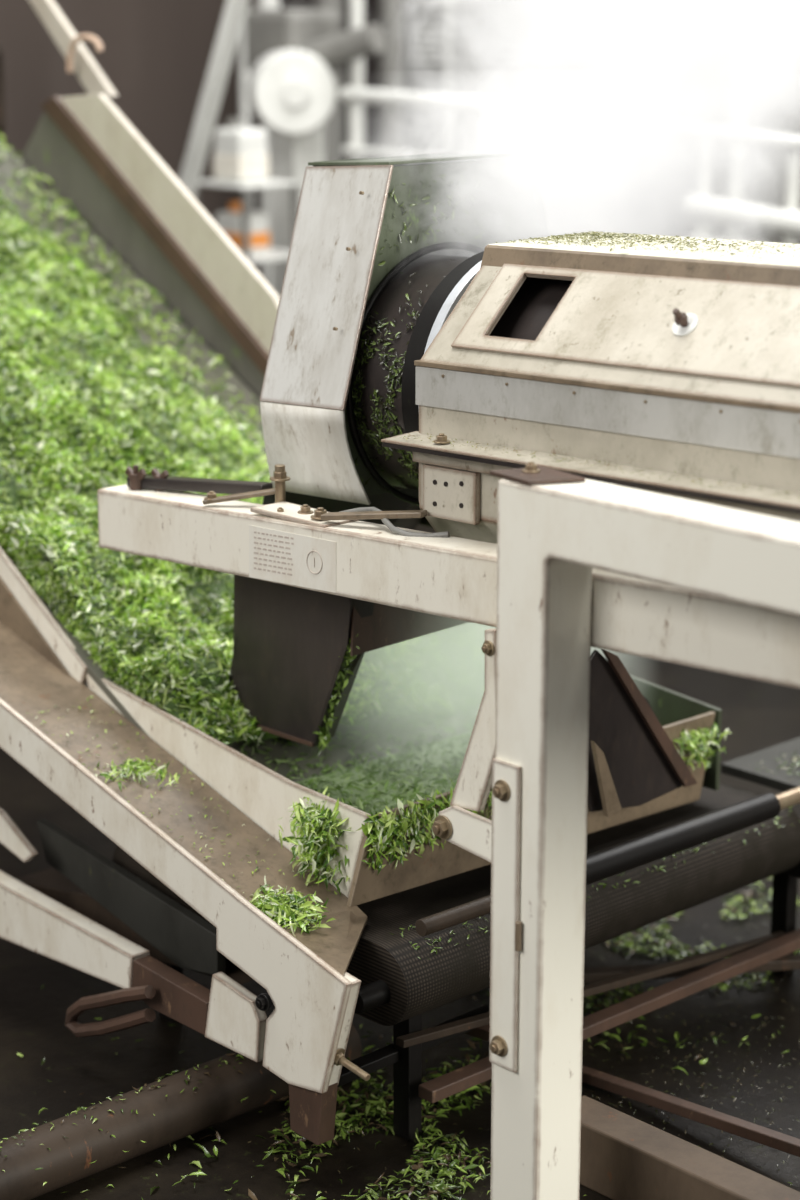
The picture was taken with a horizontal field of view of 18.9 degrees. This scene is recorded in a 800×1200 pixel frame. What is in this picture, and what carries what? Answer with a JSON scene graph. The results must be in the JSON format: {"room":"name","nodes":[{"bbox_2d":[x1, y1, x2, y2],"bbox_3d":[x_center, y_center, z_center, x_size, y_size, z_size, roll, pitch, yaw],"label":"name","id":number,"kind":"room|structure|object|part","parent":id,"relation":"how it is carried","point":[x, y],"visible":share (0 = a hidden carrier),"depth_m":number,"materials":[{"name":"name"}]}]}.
{"room":"tea processing factory","nodes":[
{"label":"tea processing factory","id":0,"kind":"room"},
{"bbox_2d":[0,0,261,275],"bbox_3d":[-4.344,-2.679,7.904,11.000,5.000,0.100,-13,20,-41],"label":"wall","id":1,"kind":"structure","parent":0,"point":[156,55],"depth_m":10.94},
{"bbox_2d":[0,524,799,1199],"bbox_3d":[-0.193,0.710,4.944,12.000,0.132,13.000,-13,20,-41],"label":"framework","id":2,"kind":"structure","parent":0,"point":[758,715],"depth_m":4.34,"materials":[{"name":"brown metal"}]},
{"bbox_2d":[0,1024,361,1199],"bbox_3d":[-0.494,0.881,3.936,1.070,0.104,0.104,-13,20,-41],"label":"drain pipe","id":3,"kind":"object","parent":2,"relation":"on","point":[216,1100],"visible":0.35,"depth_m":3.94,"materials":[{"name":"metal"}]},
{"bbox_2d":[0,1035,349,1184],"bbox_3d":[-0.482,0.853,3.938,1.005,0.066,0.163,-13,20,-41],"label":"crumbs","id":4,"kind":"object","parent":3,"relation":"on","point":[186,1081],"visible":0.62,"depth_m":3.96,"materials":[{"name":"green plant"}]},
{"bbox_2d":[179,0,248,197],"bbox_3d":[-0.698,-1.139,7.446,0.045,2.268,1.078,-13,20,-41],"label":"brace","id":5,"kind":"object","parent":2,"relation":"on","point":[234,10],"visible":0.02,"depth_m":7.18,"materials":[{"name":"white paint"}]},
{"bbox_2d":[0,0,490,781],"bbox_3d":[-0.764,-0.400,5.377,1.123,1.863,2.500,-13,20,-41],"label":"chute","id":6,"kind":"object","parent":2,"relation":"on","point":[94,159],"visible":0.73,"depth_m":5.54,"materials":[{"name":"paint"}]},
{"bbox_3d":[-0.743,-0.043,4.605,0.012,0.351,0.478,-13,20,-41],"label":"rail","id":7,"kind":"part","parent":6,"relation":"part of","materials":[{"name":"beige metal"}]},
{"bbox_3d":[-0.829,-1.395,6.026,0.020,0.264,0.370,-13,20,-41],"label":"rail","id":8,"kind":"part","parent":6,"relation":"part of","materials":[{"name":"metal"}]},
{"bbox_3d":[-0.525,-0.871,5.560,0.020,0.573,0.888,-13,20,-41],"label":"rail","id":9,"kind":"part","parent":6,"relation":"part of","materials":[{"name":"metal"}]},
{"bbox_2d":[0,134,486,746],"bbox_3d":[-0.692,-0.463,5.129,0.932,1.150,1.969,-13,20,-41],"label":"pile","id":10,"kind":"object","parent":6,"relation":"on","point":[84,401],"visible":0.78,"depth_m":4.85,"materials":[{"name":"green plant"}]},
{"bbox_2d":[239,4,251,263],"bbox_3d":[-0.588,-1.759,9.133,0.036,2.600,0.036,-13,20,-41],"label":"pipe","id":11,"kind":"object","parent":2,"relation":"on","point":[244,74],"visible":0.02,"depth_m":9.07,"materials":[{"name":"white metal"}]},
{"bbox_2d":[195,179,299,262],"bbox_3d":[-0.509,-0.759,7.973,0.240,1.249,0.280,-13,20,-41],"label":"stand","id":12,"kind":"object","parent":2,"relation":"on","point":[270,254],"visible":0.32,"depth_m":7.74,"materials":[{"name":"white paint"}]},
{"bbox_3d":[-0.671,-0.760,8.001,0.020,1.239,0.020,-13,20,-41],"label":"leg","id":13,"kind":"part","parent":12,"relation":"part of","materials":[{"name":"grey paint"}]},
{"bbox_2d":[213,118,268,183],"bbox_3d":[-0.517,-1.458,7.784,0.126,0.200,0.144,-13,20,-41],"label":"container","id":14,"kind":"object","parent":12,"relation":"on","point":[240,155],"visible":1,"depth_m":7.74,"materials":[{"name":"white paint"}]},
{"bbox_2d":[216,201,269,252],"bbox_3d":[-0.517,-1.219,7.846,0.126,0.160,0.144,-13,20,-41],"label":"container","id":15,"kind":"object","parent":12,"relation":"on","point":[230,222],"visible":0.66,"depth_m":7.81,"materials":[{"name":"white paint"}]},
{"bbox_3d":[-0.494,-0.713,7.816,0.020,1.239,0.020,-13,20,-41],"label":"leg","id":16,"kind":"part","parent":12,"relation":"part of","materials":[{"name":"grey paint"}]},
{"bbox_2d":[199,179,298,188],"bbox_3d":[-0.509,-1.358,7.817,0.240,0.010,0.280,-13,20,-41],"label":"shelf","id":17,"kind":"object","parent":12,"relation":"attached to","point":[267,183],"depth_m":7.74,"materials":[{"name":"white metal"}]},
{"bbox_2d":[247,248,288,262],"bbox_3d":[-0.509,-1.133,7.876,0.240,0.020,0.280,-13,20,-41],"label":"shelf","id":18,"kind":"object","parent":12,"relation":"attached to","point":[271,254],"depth_m":7.79,"materials":[{"name":"white metal"}]},
{"bbox_3d":[-0.340,-0.749,7.955,0.020,1.239,0.020,-13,20,-41],"label":"leg","id":19,"kind":"part","parent":12,"relation":"part of","materials":[{"name":"grey paint"}]},
{"bbox_2d":[258,0,279,286],"bbox_3d":[-0.470,-1.653,8.727,0.080,2.600,0.080,-13,20,-41],"label":"pipe","id":20,"kind":"object","parent":2,"relation":"on","point":[262,4],"visible":0.02,"depth_m":8.74,"materials":[{"name":"white metal"}]},
{"bbox_2d":[245,9,384,296],"bbox_3d":[-0.328,-1.126,8.317,0.415,1.786,0.549,-13,20,-41],"label":"machine","id":21,"kind":"object","parent":2,"relation":"on","point":[293,56],"visible":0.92,"depth_m":8.11,"materials":[{"name":"white paint"}]},
{"bbox_3d":[-0.366,-1.924,8.276,0.250,0.220,0.260,-13,20,-41],"label":"motor","id":22,"kind":"part","parent":21,"relation":"part of","materials":[{"name":"grey paint"}]},
{"bbox_2d":[280,0,378,159],"bbox_3d":[-0.306,-1.934,11.033,0.420,1.861,0.300,-13,20,-41],"label":"tall cabinet","id":23,"kind":"object","parent":2,"relation":"on","point":[371,7],"visible":0.05,"depth_m":10.85,"materials":[{"name":"white metal"}]},
{"bbox_3d":[-0.449,-1.992,10.879,0.012,1.571,0.240,-13,20,-41],"label":"door","id":24,"kind":"part","parent":23,"relation":"part of","materials":[{"name":"grey metal"}]},
{"bbox_2d":[314,0,344,160],"bbox_3d":[-0.277,-1.860,9.520,0.120,2.600,0.120,-13,20,-41],"label":"pipe","id":25,"kind":"object","parent":2,"relation":"on","point":[335,123],"visible":0.11,"depth_m":9.46,"materials":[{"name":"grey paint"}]},
{"bbox_2d":[349,0,364,157],"bbox_3d":[-0.147,-1.529,8.250,0.050,2.600,0.050,-13,20,-41],"label":"pipe","id":26,"kind":"object","parent":2,"relation":"on","point":[356,7],"visible":0.02,"depth_m":8.15,"materials":[{"name":"white metal"}]},
{"bbox_2d":[379,0,404,149],"bbox_3d":[-0.031,-1.830,9.407,0.100,2.600,0.100,-13,20,-41],"label":"pipe","id":27,"kind":"object","parent":2,"relation":"on","point":[391,12],"visible":0.15,"depth_m":9.31,"materials":[{"name":"white metal"}]},
{"bbox_2d":[97,461,799,1199],"bbox_3d":[0.228,0.371,3.685,0.330,1.224,2.197,-13,20,-41],"label":"support frame","id":28,"kind":"object","parent":2,"relation":"on","point":[576,564],"visible":1,"depth_m":3.56,"materials":[{"name":"beige paint"}]},
{"bbox_3d":[-0.179,-0.066,3.962,0.001,0.099,0.223,-13,20,-41],"label":"label plate","id":29,"kind":"part","parent":28,"relation":"part of","materials":[{"name":"metal"}]},
{"bbox_3d":[-0.160,-0.141,3.985,0.075,0.008,0.190,-13,20,-41],"label":"clamp plate","id":30,"kind":"part","parent":28,"relation":"part of","materials":[{"name":"beige paint"}]},
{"bbox_3d":[-0.043,-0.137,3.866,0.189,0.035,0.022,8,17,29],"label":"clamp arm","id":31,"kind":"part","parent":28,"relation":"part of","materials":[{"name":"metal"}]},
{"bbox_3d":[0.196,-0.177,3.429,0.084,0.006,0.116,-10,18,-33],"label":"cap plate","id":32,"kind":"part","parent":28,"relation":"part of","materials":[{"name":"metal"}]},
{"bbox_2d":[352,231,799,543],"bbox_3d":[0.661,-0.259,3.499,0.610,0.533,2.066,-13,20,-41],"label":"steamer","id":33,"kind":"object","parent":28,"relation":"on","point":[667,365],"visible":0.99,"depth_m":3.61,"materials":[{"name":"beige paint"}]},
{"bbox_2d":[229,151,550,755],"bbox_3d":[-0.005,-0.281,4.346,0.604,1.048,0.398,-13,20,-41],"label":"hood","id":34,"kind":"object","parent":33,"relation":"attached to","point":[298,653],"visible":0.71,"depth_m":4.12,"materials":[{"name":"metal"}]},
{"bbox_3d":[-0.155,-0.255,4.106,0.055,0.178,0.253,-13,20,-41],"label":"panel","id":35,"kind":"part","parent":34,"relation":"part of","materials":[{"name":"metal"}]},
{"bbox_3d":[-0.126,-0.529,4.045,0.115,0.409,0.217,-13,20,-41],"label":"panel","id":36,"kind":"part","parent":34,"relation":"part of","materials":[{"name":"metal"}]},
{"bbox_3d":[-0.018,-0.513,4.298,0.575,0.555,0.004,-13,20,-41],"label":"plate","id":37,"kind":"part","parent":34,"relation":"part of","materials":[{"name":"white metal"}]},
{"bbox_3d":[0.044,-0.763,4.157,0.361,0.020,0.205,-13,20,-41],"label":"roof panel","id":38,"kind":"part","parent":34,"relation":"part of","materials":[{"name":"grey metal"}]},
{"bbox_3d":[0.095,-0.465,4.185,0.575,0.590,0.004,-13,20,-41],"label":"mouth plate","id":39,"kind":"part","parent":34,"relation":"part of","materials":[{"name":"white metal"}]},
{"bbox_3d":[0.216,-0.614,4.375,0.127,0.412,0.185,-13,20,-41],"label":"panel","id":40,"kind":"part","parent":34,"relation":"part of","materials":[{"name":"white"}]},
{"bbox_3d":[0.230,-0.366,3.999,0.540,0.452,0.006,-13,20,-41],"label":"plate","id":41,"kind":"part","parent":33,"relation":"part of","materials":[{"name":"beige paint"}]},
{"bbox_3d":[0.407,-0.408,3.478,0.031,0.031,0.020,-13,20,-41],"label":"lid knob","id":42,"kind":"part","parent":33,"relation":"part of","materials":[{"name":"metal"}]},
{"bbox_2d":[672,313,697,335],"bbox_3d":[0.414,-0.400,3.487,0.031,0.031,0.042,-13,20,-41],"label":"washer","id":43,"kind":"object","parent":33,"relation":"in","point":[683,324],"depth_m":3.48,"materials":[{"name":"white paint"}]},
{"bbox_3d":[0.538,0.499,3.237,0.100,1.203,1.065,-13,20,-41],"label":"post and beam","id":44,"kind":"part","parent":28,"relation":"part of","materials":[{"name":"white metal"}]},
{"bbox_2d":[445,0,453,152],"bbox_3d":[0.193,-1.806,9.316,0.040,2.600,0.040,-13,20,-41],"label":"pipe","id":45,"kind":"object","parent":2,"relation":"on","point":[448,3],"visible":0.17,"depth_m":9.23,"materials":[{"name":"white metal"}]},
{"bbox_2d":[112,737,799,1140],"bbox_3d":[0.320,0.537,4.596,1.550,0.444,0.970,-13,20,-41],"label":"conveyor","id":46,"kind":"object","parent":2,"relation":"on","point":[397,987],"visible":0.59,"depth_m":4.22,"materials":[{"name":"rubber"}]},
{"bbox_3d":[-0.431,0.650,4.488,0.030,0.280,0.040,-13,20,-41],"label":"leg","id":47,"kind":"part","parent":46,"relation":"part of","materials":[{"name":"metal"}]},
{"bbox_2d":[0,577,369,1144],"bbox_3d":[-0.498,0.357,4.265,0.262,0.819,1.485,-13,20,-41],"label":"channel","id":48,"kind":"object","parent":46,"relation":"attached to","point":[87,913],"visible":1,"depth_m":4.15,"materials":[{"name":"metal"}]},
{"bbox_3d":[-0.508,0.714,4.189,0.024,0.166,0.253,-13,20,-41],"label":"bent handle","id":49,"kind":"part","parent":48,"relation":"part of","materials":[{"name":"metal"}]},
{"bbox_3d":[-0.491,0.539,4.337,0.020,0.162,0.538,-13,20,-41],"label":"bearing plate","id":50,"kind":"part","parent":48,"relation":"part of","materials":[{"name":"black metal"}]},
{"bbox_2d":[94,755,185,789],"bbox_3d":[-0.483,0.297,4.247,0.136,0.037,0.240,-13,20,-41],"label":"clump","id":51,"kind":"object","parent":48,"relation":"on","point":[130,765],"visible":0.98,"depth_m":4.22,"materials":[{"name":"green plant"}]},
{"bbox_2d":[26,696,336,904],"bbox_3d":[-0.393,0.355,4.163,0.185,0.205,0.702,-13,20,-41],"label":"crumbs","id":52,"kind":"object","parent":48,"relation":"on","point":[92,696],"visible":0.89,"depth_m":4.20,"materials":[{"name":"green plant"}]},
{"bbox_3d":[-0.271,0.685,3.963,0.020,0.121,0.145,-13,20,-41],"label":"corner plate","id":53,"kind":"part","parent":48,"relation":"part of","materials":[{"name":"beige paint"}]},
{"bbox_2d":[249,877,335,937],"bbox_3d":[-0.203,0.508,3.946,0.151,0.073,0.221,-13,20,-41],"label":"clump","id":54,"kind":"object","parent":48,"relation":"on","point":[298,911],"visible":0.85,"depth_m":3.92,"materials":[{"name":"green plant"}]},
{"bbox_3d":[-0.140,0.817,3.872,0.035,0.105,0.083,-13,20,-41],"label":"leg","id":55,"kind":"part","parent":48,"relation":"part of","materials":[{"name":"metal"}]},
{"bbox_2d":[86,649,721,906],"bbox_3d":[0.019,0.203,4.464,0.940,0.386,0.878,-13,20,-41],"label":"trough","id":56,"kind":"object","parent":46,"relation":"on","point":[636,770],"depth_m":4.23,"materials":[{"name":"beige paint"}]},
{"bbox_2d":[278,787,361,894],"bbox_3d":[-0.129,0.400,4.037,0.148,0.164,0.162,-13,20,-41],"label":"clump","id":57,"kind":"object","parent":56,"relation":"on","point":[322,822],"visible":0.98,"depth_m":4.01,"materials":[{"name":"green plant"}]},
{"bbox_2d":[164,625,484,813],"bbox_3d":[0.033,0.237,4.496,0.870,0.188,0.697,-13,20,-41],"label":"tea leaves","id":58,"kind":"object","parent":56,"relation":"on","point":[431,769],"visible":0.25,"depth_m":4.46,"materials":[{"name":"green plant"}]},
{"bbox_3d":[0.149,0.350,4.122,0.591,0.132,0.066,-13,20,-41],"label":"lip leaves","id":59,"kind":"part","parent":56,"relation":"part of","materials":[{"name":"green plant"}]},
{"bbox_3d":[0.404,0.224,4.267,0.359,0.316,0.006,-13,20,-41],"label":"guide plate","id":60,"kind":"part","parent":56,"relation":"part of","materials":[{"name":"brown metal"}]},
{"bbox_2d":[673,722,730,769],"bbox_3d":[0.549,0.273,4.482,0.175,0.090,0.089,-13,20,-41],"label":"clump","id":61,"kind":"object","parent":56,"relation":"on","point":[692,740],"visible":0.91,"depth_m":4.47,"materials":[{"name":"green plant"}]},
{"bbox_3d":[0.013,0.770,4.028,0.030,0.280,0.040,-13,20,-41],"label":"leg","id":62,"kind":"part","parent":46,"relation":"part of","materials":[{"name":"black metal"}]},
{"bbox_2d":[338,1003,489,1086],"bbox_3d":[0.048,0.746,4.084,0.446,0.026,0.030,-13,20,-41],"label":"rail","id":63,"kind":"object","parent":46,"relation":"attached to","point":[383,1057],"visible":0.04,"depth_m":4.01,"materials":[{"name":"black dark steel"}]},
{"bbox_2d":[390,806,792,959],"bbox_3d":[0.363,0.480,4.271,1.001,0.042,0.121,-13,20,-41],"label":"crumbs","id":64,"kind":"object","parent":46,"relation":"on","point":[744,841],"visible":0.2,"depth_m":4.21,"materials":[{"name":"green plant"}]},
{"bbox_2d":[721,737,799,791],"bbox_3d":[0.924,0.331,4.721,0.430,0.020,0.400,-13,20,-41],"label":"tray","id":65,"kind":"object","parent":46,"relation":"on","point":[743,767],"depth_m":4.70,"materials":[{"name":"grey metal"}]},
{"bbox_2d":[755,751,799,783],"bbox_3d":[0.910,0.321,4.706,0.388,0.021,0.312,-13,20,-41],"label":"crumbs","id":66,"kind":"object","parent":46,"relation":"on","point":[794,758],"visible":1,"depth_m":4.69,"materials":[{"name":"green plant"}]},
{"bbox_3d":[0.751,0.596,4.694,0.030,0.280,0.040,-13,20,-41],"label":"leg","id":67,"kind":"part","parent":46,"relation":"part of","materials":[{"name":"black metal"}]},
{"bbox_2d":[405,0,533,153],"bbox_3d":[0.255,-1.523,9.609,0.420,1.783,0.350,-13,20,-41],"label":"window","id":68,"kind":"structure","parent":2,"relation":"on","point":[491,40],"depth_m":9.33,"materials":[{"name":"white glass"}]},
{"bbox_3d":[0.111,-1.581,9.456,0.012,1.493,0.290,-13,20,-41],"label":"door","id":69,"kind":"part","parent":68,"relation":"part of","materials":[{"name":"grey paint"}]},
{"bbox_2d":[451,1016,489,1041],"bbox_3d":[0.149,0.743,4.119,0.022,0.032,0.159,-13,20,-41],"label":"rail","id":70,"kind":"object","parent":2,"relation":"on","point":[482,1032],"visible":0.26,"depth_m":4.12,"materials":[{"name":"metal"}]},
{"bbox_2d":[340,87,799,243],"bbox_3d":[0.550,-0.791,7.529,0.085,1.535,2.152,-13,20,-41],"label":"railing","id":71,"kind":"object","parent":2,"relation":"on","point":[701,206],"visible":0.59,"depth_m":7.08,"materials":[{"name":"white metal"}]},
{"bbox_3d":[0.019,-1.471,7.929,0.028,0.029,0.604,-13,20,-41],"label":"rail","id":72,"kind":"part","parent":71,"relation":"part of","materials":[{"name":"white metal"}]},
{"bbox_3d":[0.035,-1.643,7.867,0.048,0.057,0.646,-13,20,-41],"label":"rail","id":73,"kind":"part","parent":71,"relation":"part of","materials":[{"name":"white metal"}]},
{"bbox_3d":[0.761,-1.409,7.124,0.040,0.109,1.485,-13,20,-41],"label":"rail","id":74,"kind":"part","parent":71,"relation":"part of","materials":[{"name":"white metal"}]},
{"bbox_3d":[1.069,-1.003,6.888,0.030,0.043,0.617,-13,20,-41],"label":"rail","id":75,"kind":"part","parent":71,"relation":"part of","materials":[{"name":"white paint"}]},
{"bbox_3d":[1.066,-1.089,6.869,0.070,0.111,0.620,-13,20,-41],"label":"rail","id":76,"kind":"part","parent":71,"relation":"part of","materials":[{"name":"white metal"}]},
{"bbox_2d":[530,18,614,235],"bbox_3d":[0.613,-1.518,9.819,0.420,1.667,0.300,-13,20,-41],"label":"tall cabinet","id":77,"kind":"object","parent":2,"relation":"on","point":[572,65],"visible":0.3,"depth_m":9.59,"materials":[{"name":"white metal"}]},
{"bbox_3d":[0.470,-1.576,9.666,0.012,1.377,0.240,-13,20,-41],"label":"door","id":78,"kind":"part","parent":77,"relation":"part of","materials":[{"name":"white"}]},
{"bbox_2d":[418,929,799,1102],"bbox_3d":[0.707,0.662,4.541,1.800,0.022,0.035,-13,19,-41],"label":"rail","id":79,"kind":"object","parent":2,"relation":"on","point":[439,1088],"visible":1,"depth_m":4.30,"materials":[{"name":"metal"}]},
{"bbox_2d":[582,1065,799,1156],"bbox_3d":[0.496,0.867,4.071,0.024,0.067,0.616,-13,20,-41],"label":"rail","id":80,"kind":"object","parent":2,"relation":"on","point":[768,1137],"visible":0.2,"depth_m":4.06,"materials":[{"name":"metal"}]},
{"bbox_2d":[584,954,799,983],"bbox_3d":[0.716,0.699,4.616,1.082,0.020,0.030,-2,15,-9],"label":"rail","id":81,"kind":"object","parent":2,"relation":"on","point":[787,962],"visible":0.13,"depth_m":4.57,"materials":[{"name":"metal"}]},
{"bbox_2d":[728,28,749,239],"bbox_3d":[0.992,-0.810,7.175,0.044,1.750,0.044,-13,20,-41],"label":"pipe","id":82,"kind":"object","parent":2,"relation":"on","point":[742,35],"visible":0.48,"depth_m":7.00,"materials":[{"name":"white metal"}]},
{"bbox_2d":[709,18,799,243],"bbox_3d":[1.426,-1.234,8.689,0.420,1.688,0.500,-13,20,-41],"label":"window","id":83,"kind":"structure","parent":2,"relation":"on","point":[773,104],"depth_m":8.44,"materials":[{"name":"white glass"}]},
{"bbox_2d":[533,0,799,236],"bbox_3d":[3.500,-2.610,7.639,0.100,5.000,13.000,-13,20,-41],"label":"wall","id":84,"kind":"structure","parent":0,"point":[664,55],"depth_m":10.34,"materials":[{"name":"white paint"}]}
]}

